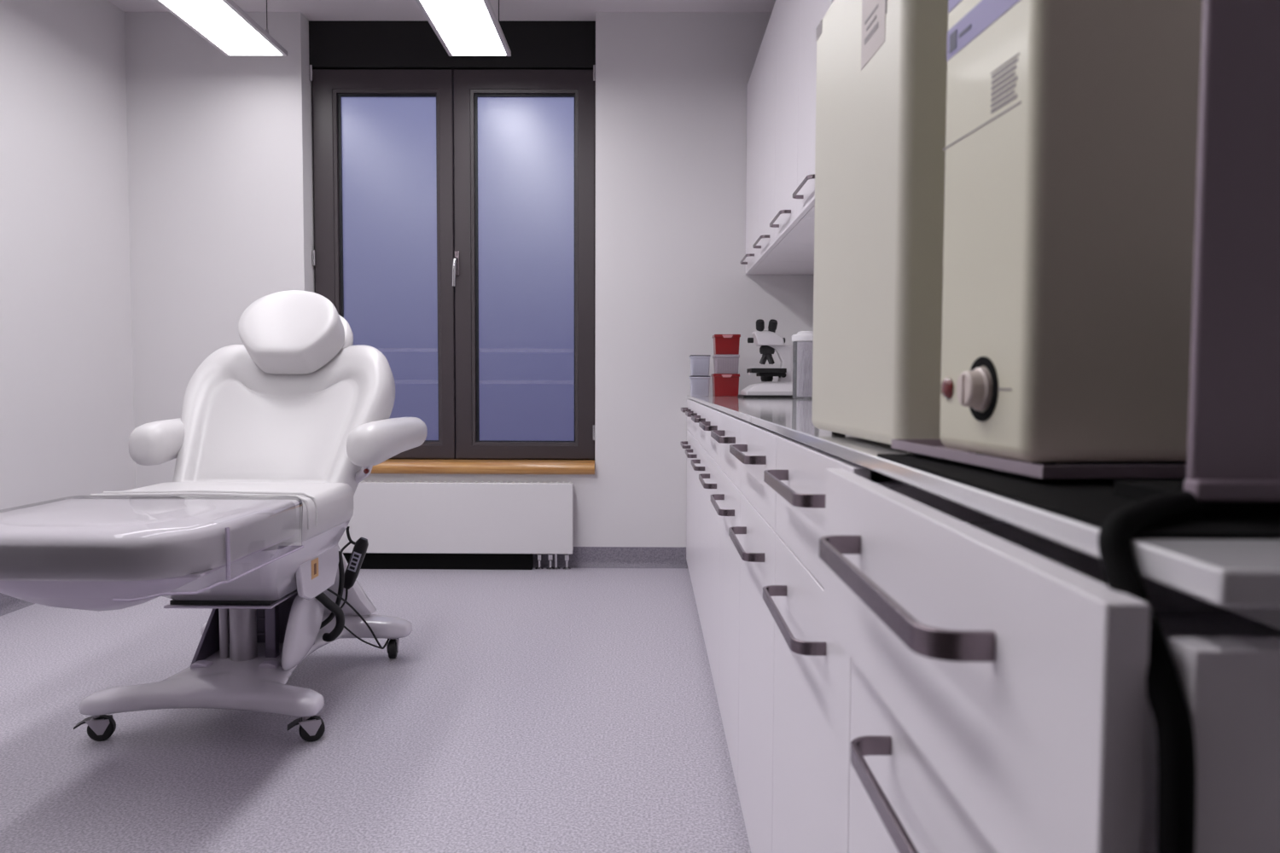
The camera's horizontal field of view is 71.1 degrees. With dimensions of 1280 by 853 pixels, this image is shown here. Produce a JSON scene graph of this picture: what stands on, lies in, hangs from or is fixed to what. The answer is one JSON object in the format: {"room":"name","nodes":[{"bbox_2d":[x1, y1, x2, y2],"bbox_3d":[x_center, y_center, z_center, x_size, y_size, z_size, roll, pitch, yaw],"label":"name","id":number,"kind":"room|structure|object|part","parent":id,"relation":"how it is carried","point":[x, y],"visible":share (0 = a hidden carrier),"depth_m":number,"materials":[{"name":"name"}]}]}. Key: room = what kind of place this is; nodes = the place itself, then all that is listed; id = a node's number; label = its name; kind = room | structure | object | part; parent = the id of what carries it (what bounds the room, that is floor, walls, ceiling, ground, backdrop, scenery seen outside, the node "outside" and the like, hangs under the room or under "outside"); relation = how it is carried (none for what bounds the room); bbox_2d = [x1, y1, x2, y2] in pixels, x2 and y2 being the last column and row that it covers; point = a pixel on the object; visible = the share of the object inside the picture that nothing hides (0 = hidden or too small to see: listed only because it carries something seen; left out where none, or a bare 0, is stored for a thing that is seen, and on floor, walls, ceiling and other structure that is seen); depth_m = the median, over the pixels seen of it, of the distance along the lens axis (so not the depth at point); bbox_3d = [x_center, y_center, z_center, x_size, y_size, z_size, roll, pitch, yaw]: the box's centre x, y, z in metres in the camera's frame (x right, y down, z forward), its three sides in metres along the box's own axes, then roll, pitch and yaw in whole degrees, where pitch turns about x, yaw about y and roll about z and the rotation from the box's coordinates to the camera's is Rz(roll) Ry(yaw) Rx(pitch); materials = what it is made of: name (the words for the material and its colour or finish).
{"room":"medical examination room","nodes":[
{"label":"medical examination room","id":0,"kind":"room"},
{"bbox_2d":[0,0,135,510],"bbox_3d":[-2.736,-0.573,2.151,0.150,2.852,5.710,0,3,0],"label":"wall","id":1,"kind":"structure","parent":0,"point":[66,390],"depth_m":4.11,"materials":[{"name":"paint"}]},
{"bbox_2d":[0,593,35,616],"bbox_3d":[-2.652,0.804,2.116,0.030,0.106,5.206,0,3,0],"label":"baseboard","id":2,"kind":"structure","parent":1,"relation":"attached to","point":[8,604],"depth_m":3.77,"materials":[{"name":"plastic"}]},
{"bbox_2d":[0,568,750,852],"bbox_3d":[-0.897,0.908,2.210,3.840,0.100,5.710,0,3,0],"label":"floor","id":3,"kind":"structure","parent":0,"point":[574,710],"depth_m":2.44,"materials":[{"name":"plastic"}]},
{"bbox_2d":[0,290,427,742],"bbox_3d":[-1.167,0.205,2.491,0.810,1.275,1.507,0,3,0],"label":"chair","id":4,"kind":"object","parent":3,"relation":"on","point":[276,433],"visible":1,"depth_m":2.62,"materials":[{"name":"white leather"}]},
{"bbox_3d":[-1.494,0.796,2.406,0.038,0.022,0.032,-1,3,-16],"label":"brake lever","id":5,"kind":"part","parent":4,"relation":"part of","materials":[{"name":"black plastic"}]},
{"bbox_3d":[-1.500,0.039,2.956,0.119,0.137,0.571,0,3,-3],"label":"armrest","id":6,"kind":"part","parent":4,"relation":"part of","materials":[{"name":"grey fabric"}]},
{"bbox_3d":[-1.246,0.606,2.683,0.026,0.194,0.026,0,3,0],"label":"guide rod","id":7,"kind":"part","parent":4,"relation":"part of","materials":[{"name":"grey metal"}]},
{"bbox_3d":[-1.196,0.503,2.738,0.305,0.006,0.400,0,3,0],"label":"plate","id":8,"kind":"part","parent":4,"relation":"part of","materials":[{"name":"grey plastic"}]},
{"bbox_3d":[-1.196,0.494,2.735,0.285,0.012,0.365,0,3,0],"label":"dark rail","id":9,"kind":"part","parent":4,"relation":"part of","materials":[{"name":"black metal"}]},
{"bbox_2d":[124,482,354,542],"bbox_3d":[-1.173,0.233,2.546,0.606,0.118,0.435,0,3,0],"label":"seat cushion","id":10,"kind":"object","parent":4,"relation":"on","point":[327,507],"depth_m":2.51,"materials":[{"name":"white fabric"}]},
{"bbox_3d":[-1.173,0.701,2.781,0.728,0.109,0.834,0,3,0],"label":"frame","id":11,"kind":"part","parent":4,"relation":"part of","materials":[{"name":"white plastic"}]},
{"bbox_3d":[-1.169,-0.009,2.937,0.674,0.527,0.456,0,3,0],"label":"backrest","id":12,"kind":"part","parent":4,"relation":"part of","materials":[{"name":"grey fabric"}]},
{"bbox_3d":[-0.925,0.798,2.402,0.038,0.022,0.032,-1,3,-22],"label":"brake lever","id":13,"kind":"part","parent":4,"relation":"part of","materials":[{"name":"black plastic"}]},
{"bbox_2d":[314,563,316,575],"bbox_3d":[-0.950,0.416,2.620,0.001,0.032,0.017,0,3,0],"label":"print","id":14,"kind":"object","parent":4,"relation":"attached to","point":[315,564],"depth_m":2.62,"materials":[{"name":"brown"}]},
{"bbox_2d":[340,526,368,608],"bbox_3d":[-1.005,0.477,2.927,0.092,0.277,0.256,2,3,26],"label":"remote","id":15,"kind":"object","parent":4,"relation":"hanging from","point":[360,548],"visible":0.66,"depth_m":3.00,"materials":[{"name":"black plastic"}]},
{"bbox_3d":[-1.004,0.551,2.911,0.015,0.131,0.232,1,3,9],"label":"cord","id":16,"kind":"part","parent":15,"relation":"part of","materials":[{"name":"black rubber"}]},
{"bbox_3d":[-0.822,0.042,2.951,0.128,0.137,0.567,0,3,0],"label":"armrest","id":17,"kind":"part","parent":4,"relation":"part of","materials":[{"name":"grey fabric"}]},
{"bbox_2d":[680,399,693,579],"bbox_3d":[0.546,0.309,4.416,0.686,0.888,0.514,0,3,0],"label":"base cabinet","id":18,"kind":"object","parent":3,"relation":"on","point":[689,442],"visible":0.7,"depth_m":4.39,"materials":[{"name":"white laminate"}]},
{"bbox_3d":[0.223,0.090,4.407,0.038,0.016,0.295,0,3,0],"label":"handle","id":19,"kind":"part","parent":18,"relation":"part of","materials":[{"name":"silver metal"}]},
{"bbox_3d":[0.224,-0.081,4.399,0.038,0.016,0.295,0,3,0],"label":"handle","id":20,"kind":"part","parent":18,"relation":"part of","materials":[{"name":"silver metal"}]},
{"bbox_3d":[0.250,0.367,4.421,0.018,0.680,0.513,0,3,0],"label":"door","id":21,"kind":"part","parent":18,"relation":"part of","materials":[{"name":"white laminate"}]},
{"bbox_3d":[0.252,-0.053,4.400,0.018,0.156,0.513,0,3,0],"label":"drawer","id":22,"kind":"part","parent":18,"relation":"part of","materials":[{"name":"white laminate"}]},
{"bbox_2d":[685,401,700,606],"bbox_3d":[0.542,0.335,3.888,0.686,0.888,0.538,0,3,0],"label":"base cabinet","id":23,"kind":"object","parent":3,"relation":"on","point":[695,450],"visible":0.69,"depth_m":3.85,"materials":[{"name":"white laminate"}]},
{"bbox_3d":[0.220,-0.055,3.871,0.038,0.016,0.295,0,3,0],"label":"handle","id":24,"kind":"part","parent":23,"relation":"part of","materials":[{"name":"silver metal"}]},
{"bbox_3d":[0.219,0.117,3.880,0.038,0.016,0.295,0,3,0],"label":"handle","id":25,"kind":"part","parent":23,"relation":"part of","materials":[{"name":"silver metal"}]},
{"bbox_3d":[0.246,0.393,3.893,0.018,0.680,0.537,0,3,0],"label":"door","id":26,"kind":"part","parent":23,"relation":"part of","materials":[{"name":"white laminate"}]},
{"bbox_3d":[0.247,-0.027,3.873,0.018,0.156,0.537,0,3,0],"label":"drawer","id":27,"kind":"part","parent":23,"relation":"part of","materials":[{"name":"white laminate"}]},
{"bbox_2d":[690,403,711,649],"bbox_3d":[0.537,0.362,3.349,0.686,0.888,0.538,0,3,0],"label":"base cabinet","id":28,"kind":"object","parent":3,"relation":"on","point":[703,410],"visible":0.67,"depth_m":3.31,"materials":[{"name":"white laminate"}]},
{"bbox_3d":[0.215,0.143,3.341,0.038,0.016,0.295,0,3,0],"label":"handle","id":29,"kind":"part","parent":28,"relation":"part of","materials":[{"name":"silver metal"}]},
{"bbox_3d":[0.215,-0.028,3.332,0.038,0.016,0.295,0,3,0],"label":"handle","id":30,"kind":"part","parent":28,"relation":"part of","materials":[{"name":"silver metal"}]},
{"bbox_3d":[0.242,0.420,3.354,0.018,0.680,0.537,0,3,0],"label":"door","id":31,"kind":"part","parent":28,"relation":"part of","materials":[{"name":"white laminate"}]},
{"bbox_3d":[0.243,-0.001,3.333,0.018,0.156,0.537,0,3,0],"label":"drawer","id":32,"kind":"part","parent":28,"relation":"part of","materials":[{"name":"white laminate"}]},
{"bbox_2d":[698,407,724,703],"bbox_3d":[0.533,0.389,2.810,0.686,0.888,0.538,0,3,0],"label":"base cabinet","id":33,"kind":"object","parent":3,"relation":"on","point":[712,475],"visible":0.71,"depth_m":2.79,"materials":[{"name":"white laminate"}]},
{"bbox_3d":[0.210,0.170,2.801,0.038,0.016,0.295,0,3,0],"label":"handle","id":34,"kind":"part","parent":33,"relation":"part of","materials":[{"name":"silver metal"}]},
{"bbox_3d":[0.211,-0.002,2.793,0.038,0.016,0.295,0,3,0],"label":"handle","id":35,"kind":"part","parent":33,"relation":"part of","materials":[{"name":"silver metal"}]},
{"bbox_3d":[0.237,0.447,2.815,0.018,0.680,0.537,0,3,0],"label":"door","id":36,"kind":"part","parent":33,"relation":"part of","materials":[{"name":"white laminate"}]},
{"bbox_3d":[0.239,0.026,2.794,0.018,0.156,0.537,0,3,0],"label":"drawer","id":37,"kind":"part","parent":33,"relation":"part of","materials":[{"name":"white laminate"}]},
{"bbox_2d":[710,413,746,791],"bbox_3d":[0.529,0.416,2.270,0.686,0.888,0.538,0,3,0],"label":"base cabinet","id":38,"kind":"object","parent":3,"relation":"on","point":[730,432],"visible":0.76,"depth_m":2.23,"materials":[{"name":"white laminate"}]},
{"bbox_3d":[0.206,0.197,2.262,0.038,0.016,0.295,0,3,0],"label":"handle","id":39,"kind":"part","parent":38,"relation":"part of","materials":[{"name":"silver metal"}]},
{"bbox_3d":[0.207,0.025,2.253,0.038,0.016,0.295,0,3,0],"label":"handle","id":40,"kind":"part","parent":38,"relation":"part of","materials":[{"name":"silver metal"}]},
{"bbox_3d":[0.233,0.473,2.276,0.018,0.680,0.537,0,3,0],"label":"door","id":41,"kind":"part","parent":38,"relation":"part of","materials":[{"name":"white laminate"}]},
{"bbox_3d":[0.235,0.053,2.255,0.018,0.156,0.537,0,3,0],"label":"drawer","id":42,"kind":"part","parent":38,"relation":"part of","materials":[{"name":"white laminate"}]},
{"bbox_2d":[686,395,1279,607],"bbox_3d":[0.553,-0.047,2.487,0.652,0.014,4.337,0,3,0],"label":"countertop","id":43,"kind":"structure","parent":38,"relation":"on","point":[1221,573],"depth_m":0.44,"materials":[{"name":"white"}]},
{"bbox_2d":[688,376,710,395],"bbox_3d":[0.295,-0.202,4.443,0.099,0.098,0.144,0,3,0],"label":"storage box","id":44,"kind":"object","parent":43,"relation":"on","point":[699,385],"visible":0.96,"depth_m":4.37,"materials":[{"name":"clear plastic"}]},
{"bbox_2d":[689,354,710,376],"bbox_3d":[0.296,-0.301,4.438,0.099,0.100,0.144,0,3,0],"label":"storage box","id":45,"kind":"object","parent":44,"relation":"on","point":[699,363],"visible":1,"depth_m":4.37,"materials":[{"name":"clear plastic"}]},
{"bbox_3d":[0.296,-0.349,4.436,0.097,0.005,0.142,0,3,0],"label":"lid","id":46,"kind":"part","parent":45,"relation":"part of","materials":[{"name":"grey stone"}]},
{"bbox_2d":[711,373,739,396],"bbox_3d":[0.414,-0.201,4.341,0.128,0.108,0.147,0,3,0],"label":"storage box","id":47,"kind":"object","parent":43,"relation":"on","point":[724,385],"visible":0.96,"depth_m":4.28,"materials":[{"name":"red plastic"}]},
{"bbox_3d":[0.414,-0.252,4.340,0.126,0.005,0.142,0,3,0],"label":"lid","id":48,"kind":"part","parent":47,"relation":"part of","materials":[{"name":"red plastic"}]},
{"bbox_2d":[712,354,739,373],"bbox_3d":[0.416,-0.301,4.337,0.120,0.092,0.144,0,3,0],"label":"storage box","id":49,"kind":"object","parent":47,"relation":"on","point":[723,363],"visible":0.96,"depth_m":4.27,"materials":[{"name":"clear plastic"}]},
{"bbox_3d":[0.417,-0.344,4.335,0.118,0.005,0.142,0,3,0],"label":"lid","id":50,"kind":"part","parent":49,"relation":"part of","materials":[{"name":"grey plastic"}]},
{"bbox_2d":[712,334,740,354],"bbox_3d":[0.417,-0.394,4.331,0.126,0.096,0.147,0,3,0],"label":"storage box","id":51,"kind":"object","parent":49,"relation":"on","point":[723,344],"visible":0.94,"depth_m":4.27,"materials":[{"name":"red plastic"}]},
{"bbox_3d":[0.417,-0.439,4.330,0.124,0.005,0.142,0,3,0],"label":"lid","id":52,"kind":"part","parent":51,"relation":"part of","materials":[{"name":"red plastic"}]},
{"bbox_2d":[737,319,797,398],"bbox_3d":[0.573,-0.305,4.034,0.238,0.348,0.253,0,3,0],"label":"microscope","id":53,"kind":"object","parent":43,"relation":"on","point":[769,341],"visible":0.99,"depth_m":3.98,"materials":[{"name":"white plastic"}]},
{"bbox_3d":[0.493,-0.385,4.002,0.026,0.024,0.024,0,3,0],"label":"knob","id":54,"kind":"part","parent":53,"relation":"part of","materials":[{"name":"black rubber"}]},
{"bbox_3d":[0.557,-0.248,4.038,0.130,0.034,0.150,0,3,0],"label":"stage plate","id":55,"kind":"part","parent":53,"relation":"part of","materials":[{"name":"black"}]},
{"bbox_3d":[0.625,-0.279,4.036,0.115,0.175,0.069,0,3,0],"label":"arm","id":56,"kind":"part","parent":53,"relation":"part of","materials":[{"name":"white plastic"}]},
{"bbox_2d":[791,331,813,399],"bbox_3d":[0.684,-0.253,3.687,0.122,0.277,0.122,0,3,0],"label":"glass jar","id":57,"kind":"object","parent":43,"relation":"on","point":[803,336],"visible":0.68,"depth_m":3.66,"materials":[{"name":"white"}]},
{"bbox_2d":[799,349,802,395],"bbox_3d":[0.662,-0.221,3.688,0.007,0.190,0.025,0,3,-5],"label":"stick","id":58,"kind":"object","parent":57,"relation":"in","point":[801,352],"visible":1,"depth_m":3.68,"materials":[{"name":"white"}]},
{"bbox_3d":[0.685,-0.371,3.681,0.122,0.042,0.122,0,3,0],"label":"lid","id":59,"kind":"part","parent":57,"relation":"part of","materials":[{"name":"white plastic"}]},
{"bbox_2d":[800,357,805,395],"bbox_3d":[0.668,-0.204,3.675,0.007,0.160,0.025,-3,4,-45],"label":"stick","id":60,"kind":"object","parent":57,"relation":"in","point":[803,371],"visible":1,"depth_m":3.67,"materials":[{"name":"white"}]},
{"bbox_2d":[802,358,806,395],"bbox_3d":[0.680,-0.204,3.711,0.025,0.156,0.007,-1,3,-14],"label":"stick","id":61,"kind":"object","parent":57,"relation":"in","point":[802,358],"visible":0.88,"depth_m":3.71,"materials":[{"name":"white"}]},
{"bbox_2d":[802,357,809,395],"bbox_3d":[0.681,-0.204,3.667,0.025,0.160,0.007,0,3,5],"label":"stick","id":62,"kind":"object","parent":57,"relation":"in","point":[805,380],"visible":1,"depth_m":3.67,"materials":[{"name":"white"}]},
{"bbox_2d":[805,350,810,395],"bbox_3d":[0.695,-0.221,3.708,0.025,0.189,0.007,2,3,26],"label":"stick","id":63,"kind":"object","parent":57,"relation":"in","point":[805,351],"visible":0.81,"depth_m":3.70,"materials":[{"name":"white"}]},
{"bbox_2d":[807,349,812,395],"bbox_3d":[0.696,-0.220,3.670,0.025,0.190,0.007,-2,3,-35],"label":"stick","id":64,"kind":"object","parent":57,"relation":"in","point":[809,379],"visible":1,"depth_m":3.67,"materials":[{"name":"white"}]},
{"bbox_2d":[810,358,812,395],"bbox_3d":[0.705,-0.207,3.682,0.007,0.165,0.025,1,3,15],"label":"stick","id":65,"kind":"object","parent":57,"relation":"in","point":[811,358],"visible":0.88,"depth_m":3.68,"materials":[{"name":"white"}]},
{"bbox_2d":[811,0,948,445],"bbox_3d":[0.402,-0.253,1.023,0.331,0.540,0.365,0,3,-2],"label":"appliance","id":66,"kind":"object","parent":43,"relation":"on","point":[881,65],"visible":0.44,"depth_m":0.90,"materials":[{"name":"beige plastic"}]},
{"bbox_2d":[864,4,878,45],"bbox_3d":[0.240,-0.417,0.928,0.001,0.024,0.048,0,3,-2],"label":"print","id":67,"kind":"object","parent":66,"relation":"attached to","point":[874,29],"depth_m":0.93},
{"bbox_2d":[877,453,1279,539],"bbox_3d":[0.459,0.038,0.600,0.490,0.002,0.428,0,3,0],"label":"rubber mat","id":68,"kind":"object","parent":43,"relation":"on","point":[1090,502],"visible":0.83,"depth_m":0.50,"materials":[{"name":"black rubber"}]},
{"bbox_2d":[891,439,1186,480],"bbox_3d":[0.452,0.025,0.714,0.420,0.012,0.262,0,3,-5],"label":"metal tray","id":69,"kind":"object","parent":68,"relation":"on","point":[933,449],"visible":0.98,"depth_m":0.60,"materials":[{"name":"grey metal"}]},
{"bbox_2d":[939,0,1203,465],"bbox_3d":[0.403,-0.210,0.698,0.317,0.470,0.151,0,3,-5],"label":"appliance","id":70,"kind":"object","parent":69,"relation":"on","point":[1072,126],"visible":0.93,"depth_m":0.62,"materials":[{"name":"beige plastic"}]},
{"bbox_2d":[941,378,953,399],"bbox_3d":[0.255,-0.032,0.745,0.005,0.018,0.018,0,3,-5],"label":"lamp","id":71,"kind":"object","parent":70,"relation":"attached to","point":[947,385],"depth_m":0.74,"materials":[{"name":"red plastic"}]},
{"bbox_2d":[959,23,971,37],"bbox_3d":[0.259,-0.315,0.713,0.001,0.003,0.021,0,3,-4],"label":"print","id":72,"kind":"object","parent":70,"relation":"on","point":[968,27],"depth_m":0.71},
{"bbox_3d":[0.254,-0.029,0.684,0.016,0.033,0.033,0,3,-5],"label":"knob","id":73,"kind":"part","parent":70,"relation":"part of","materials":[{"name":"beige plastic"}]},
{"bbox_2d":[1114,0,1279,518],"bbox_3d":[0.415,-0.197,0.459,0.300,0.480,0.094,0,3,0],"label":"panel","id":74,"kind":"object","parent":68,"relation":"on","point":[1233,457],"visible":0.99,"depth_m":0.42,"materials":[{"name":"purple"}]},
{"bbox_2d":[1098,490,1211,852],"bbox_3d":[0.299,0.316,0.437,0.265,0.569,0.066,-2,3,-32],"label":"power cable","id":75,"kind":"object","parent":43,"relation":"hanging from","point":[1176,747],"visible":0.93,"depth_m":0.35,"materials":[{"name":"black plastic"}]},
{"bbox_2d":[728,421,783,852],"bbox_3d":[0.525,0.442,1.731,0.686,0.888,0.538,0,3,0],"label":"base cabinet","id":76,"kind":"object","parent":3,"relation":"on","point":[756,453],"visible":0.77,"depth_m":1.68,"materials":[{"name":"white laminate"}]},
{"bbox_3d":[0.202,0.224,1.723,0.038,0.016,0.295,0,3,0],"label":"handle","id":77,"kind":"part","parent":76,"relation":"part of","materials":[{"name":"silver metal"}]},
{"bbox_3d":[0.203,0.052,1.714,0.038,0.016,0.295,0,3,0],"label":"handle","id":78,"kind":"part","parent":76,"relation":"part of","materials":[{"name":"silver metal"}]},
{"bbox_3d":[0.229,0.500,1.736,0.018,0.680,0.537,0,3,0],"label":"door","id":79,"kind":"part","parent":76,"relation":"part of","materials":[{"name":"white laminate"}]},
{"bbox_3d":[0.230,0.080,1.715,0.018,0.156,0.537,0,3,0],"label":"drawer","id":80,"kind":"part","parent":76,"relation":"part of","materials":[{"name":"white laminate"}]},
{"bbox_2d":[762,436,907,852],"bbox_3d":[0.520,0.469,1.192,0.686,0.888,0.538,0,3,0],"label":"base cabinet","id":81,"kind":"object","parent":3,"relation":"on","point":[812,669],"visible":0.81,"depth_m":1.16,"materials":[{"name":"white laminate"}]},
{"bbox_3d":[0.198,0.079,1.175,0.038,0.016,0.295,0,3,0],"label":"handle","id":82,"kind":"part","parent":81,"relation":"part of","materials":[{"name":"silver metal"}]},
{"bbox_3d":[0.198,0.250,1.183,0.038,0.016,0.295,0,3,0],"label":"handle","id":83,"kind":"part","parent":81,"relation":"part of","materials":[{"name":"silver metal"}]},
{"bbox_3d":[0.225,0.527,1.197,0.018,0.680,0.537,0,3,0],"label":"door","id":84,"kind":"part","parent":81,"relation":"part of","materials":[{"name":"white laminate"}]},
{"bbox_3d":[0.226,0.106,1.176,0.018,0.156,0.537,0,3,0],"label":"drawer","id":85,"kind":"part","parent":81,"relation":"part of","materials":[{"name":"white laminate"}]},
{"bbox_2d":[819,468,1279,852],"bbox_3d":[0.502,0.496,0.642,0.714,0.888,0.559,0,3,0],"label":"base cabinet","id":86,"kind":"object","parent":3,"relation":"on","point":[999,702],"visible":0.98,"depth_m":0.46,"materials":[{"name":"white laminate"}]},
{"bbox_3d":[0.193,0.278,0.617,0.038,0.016,0.295,0,3,0],"label":"handle","id":87,"kind":"part","parent":86,"relation":"part of","materials":[{"name":"silver metal"}]},
{"bbox_3d":[0.165,0.106,0.609,0.038,0.016,0.295,0,3,0],"label":"handle","id":88,"kind":"part","parent":86,"relation":"part of","materials":[{"name":"silver metal"}]},
{"bbox_3d":[0.220,0.554,0.657,0.018,0.680,0.538,0,3,0],"label":"door","id":89,"kind":"part","parent":86,"relation":"part of","materials":[{"name":"white laminate"}]},
{"bbox_2d":[108,0,775,21],"bbox_3d":[-0.886,-2.040,2.063,3.840,0.100,5.710,0,3,0],"label":"ceiling","id":90,"kind":"structure","parent":0,"point":[509,10],"depth_m":4.51,"materials":[{"name":"white paint"}]},
{"bbox_2d":[154,0,287,56],"bbox_3d":[-1.876,-1.849,2.261,0.300,0.307,4.170,0,3,0],"label":"pendant lamp","id":91,"kind":"object","parent":90,"relation":"hanging from","point":[223,24],"visible":1,"depth_m":3.99,"materials":[{"name":"grey plastic"}]},
{"bbox_2d":[415,0,511,56],"bbox_3d":[-0.791,-1.845,2.253,0.300,0.307,4.170,0,3,0],"label":"pendant lamp","id":92,"kind":"object","parent":90,"relation":"hanging from","point":[462,27],"visible":1,"depth_m":3.97,"materials":[{"name":"grey plastic"}]},
{"bbox_2d":[124,11,814,547],"bbox_3d":[-0.870,-0.698,4.813,3.540,2.852,0.350,0,3,0],"label":"wall","id":93,"kind":"structure","parent":0,"point":[221,210],"depth_m":4.62,"materials":[{"name":"paint"}]},
{"bbox_2d":[308,20,595,459],"bbox_3d":[-0.983,-0.947,4.778,1.508,2.352,0.178,0,3,0],"label":"window","id":94,"kind":"structure","parent":93,"relation":"in","point":[454,197],"depth_m":4.77,"materials":[{"name":"black"}]},
{"bbox_3d":[-1.357,-0.855,4.793,0.736,2.050,0.082,0,3,0],"label":"sash","id":95,"kind":"part","parent":94,"relation":"part of","materials":[{"name":"grey"}]},
{"bbox_3d":[-1.339,-0.840,4.799,0.530,1.843,0.008,0,3,0],"label":"pane","id":96,"kind":"part","parent":94,"relation":"part of","materials":[{"name":"clear glass"}]},
{"bbox_3d":[-0.979,-2.005,4.749,1.508,0.237,0.130,0,3,0],"label":"header panel","id":97,"kind":"part","parent":94,"relation":"part of","materials":[{"name":"black metal"}]},
{"bbox_3d":[-0.973,-0.816,4.721,0.024,0.155,0.052,1,3,16],"label":"lever","id":98,"kind":"part","parent":94,"relation":"part of","materials":[{"name":"silver metal"}]},
{"bbox_3d":[-0.969,-0.865,4.745,0.026,0.130,0.008,0,3,0],"label":"handle","id":99,"kind":"part","parent":94,"relation":"part of","materials":[{"name":"silver metal"}]},
{"bbox_3d":[-0.611,-0.852,4.788,0.744,2.050,0.082,0,3,0],"label":"sash","id":100,"kind":"part","parent":94,"relation":"part of","materials":[{"name":"grey"}]},
{"bbox_3d":[-0.612,-0.837,4.793,0.535,1.843,0.008,0,3,0],"label":"pane","id":101,"kind":"part","parent":94,"relation":"part of","materials":[{"name":"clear glass"}]},
{"bbox_2d":[338,481,573,570],"bbox_3d":[-0.997,0.511,4.643,1.308,0.452,0.111,0,3,0],"label":"radiator","id":102,"kind":"object","parent":93,"relation":"attached to","point":[432,526],"visible":0.83,"depth_m":4.59,"materials":[{"name":"white metal"}]},
{"bbox_2d":[360,481,570,483],"bbox_3d":[-0.997,0.289,4.627,1.276,0.006,0.066,0,3,0],"label":"grille","id":103,"kind":"object","parent":102,"relation":"attached to","point":[362,482],"depth_m":4.59,"materials":[{"name":"white metal"}]},
{"bbox_2d":[370,459,594,474],"bbox_3d":[-0.988,0.213,4.731,1.506,0.062,0.187,0,3,0],"label":"window sill","id":104,"kind":"structure","parent":93,"relation":"attached to","point":[389,466],"depth_m":4.64,"materials":[{"name":"brown wood"}]},
{"bbox_2d":[533,546,687,568],"bbox_3d":[-1.185,0.681,4.694,2.916,0.106,0.030,0,3,0],"label":"baseboard","id":105,"kind":"structure","parent":93,"relation":"attached to","point":[581,557],"depth_m":4.70,"materials":[{"name":"plastic"}]},
{"bbox_3d":[0.953,-0.559,2.123,0.150,2.852,5.710,0,3,0],"label":"wall","id":106,"kind":"structure","parent":0,"visible":0},
{"bbox_2d":[740,50,814,274],"bbox_3d":[0.701,-1.250,4.342,0.393,0.960,0.506,0,3,0],"label":"upper cabinet","id":107,"kind":"object","parent":106,"relation":"attached to","point":[753,266],"visible":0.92,"depth_m":4.33,"materials":[{"name":"white laminate"}]},
{"bbox_3d":[0.523,-0.818,4.381,0.038,0.012,0.295,0,3,0],"label":"handle","id":108,"kind":"part","parent":107,"relation":"part of","materials":[{"name":"silver metal"}]},
{"bbox_3d":[0.552,-1.251,4.343,0.018,0.960,0.505,0,3,0],"label":"door","id":109,"kind":"part","parent":107,"relation":"part of","materials":[{"name":"white laminate"}]},
{"bbox_2d":[752,0,814,261],"bbox_3d":[0.697,-1.224,3.819,0.393,0.960,0.538,0,3,0],"label":"upper cabinet","id":110,"kind":"object","parent":106,"relation":"attached to","point":[768,250],"visible":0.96,"depth_m":3.80,"materials":[{"name":"white laminate"}]},
{"bbox_3d":[0.519,-0.791,3.842,0.038,0.012,0.295,0,3,0],"label":"handle","id":111,"kind":"part","parent":110,"relation":"part of","materials":[{"name":"silver metal"}]},
{"bbox_3d":[0.548,-1.225,3.820,0.018,0.960,0.537,0,3,0],"label":"door","id":112,"kind":"part","parent":110,"relation":"part of","materials":[{"name":"white laminate"}]},
{"bbox_2d":[769,0,814,243],"bbox_3d":[0.693,-1.198,3.279,0.393,0.960,0.538,0,3,0],"label":"upper cabinet","id":113,"kind":"object","parent":106,"relation":"attached to","point":[788,229],"visible":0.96,"depth_m":3.28,"materials":[{"name":"white laminate"}]},
{"bbox_3d":[0.514,-0.765,3.302,0.038,0.012,0.295,0,3,0],"label":"handle","id":114,"kind":"part","parent":113,"relation":"part of","materials":[{"name":"silver metal"}]},
{"bbox_3d":[0.544,-1.198,3.280,0.018,0.960,0.537,0,3,0],"label":"door","id":115,"kind":"part","parent":113,"relation":"part of","materials":[{"name":"white laminate"}]},
{"bbox_2d":[792,0,833,218],"bbox_3d":[0.689,-1.171,2.740,0.393,0.960,0.538,0,3,0],"label":"upper cabinet","id":116,"kind":"object","parent":106,"relation":"attached to","point":[811,12],"visible":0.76,"depth_m":2.85,"materials":[{"name":"white laminate"}]},
{"bbox_3d":[0.510,-0.738,2.763,0.038,0.012,0.295,0,3,0],"label":"handle","id":117,"kind":"part","parent":116,"relation":"part of","materials":[{"name":"silver metal"}]}
]}

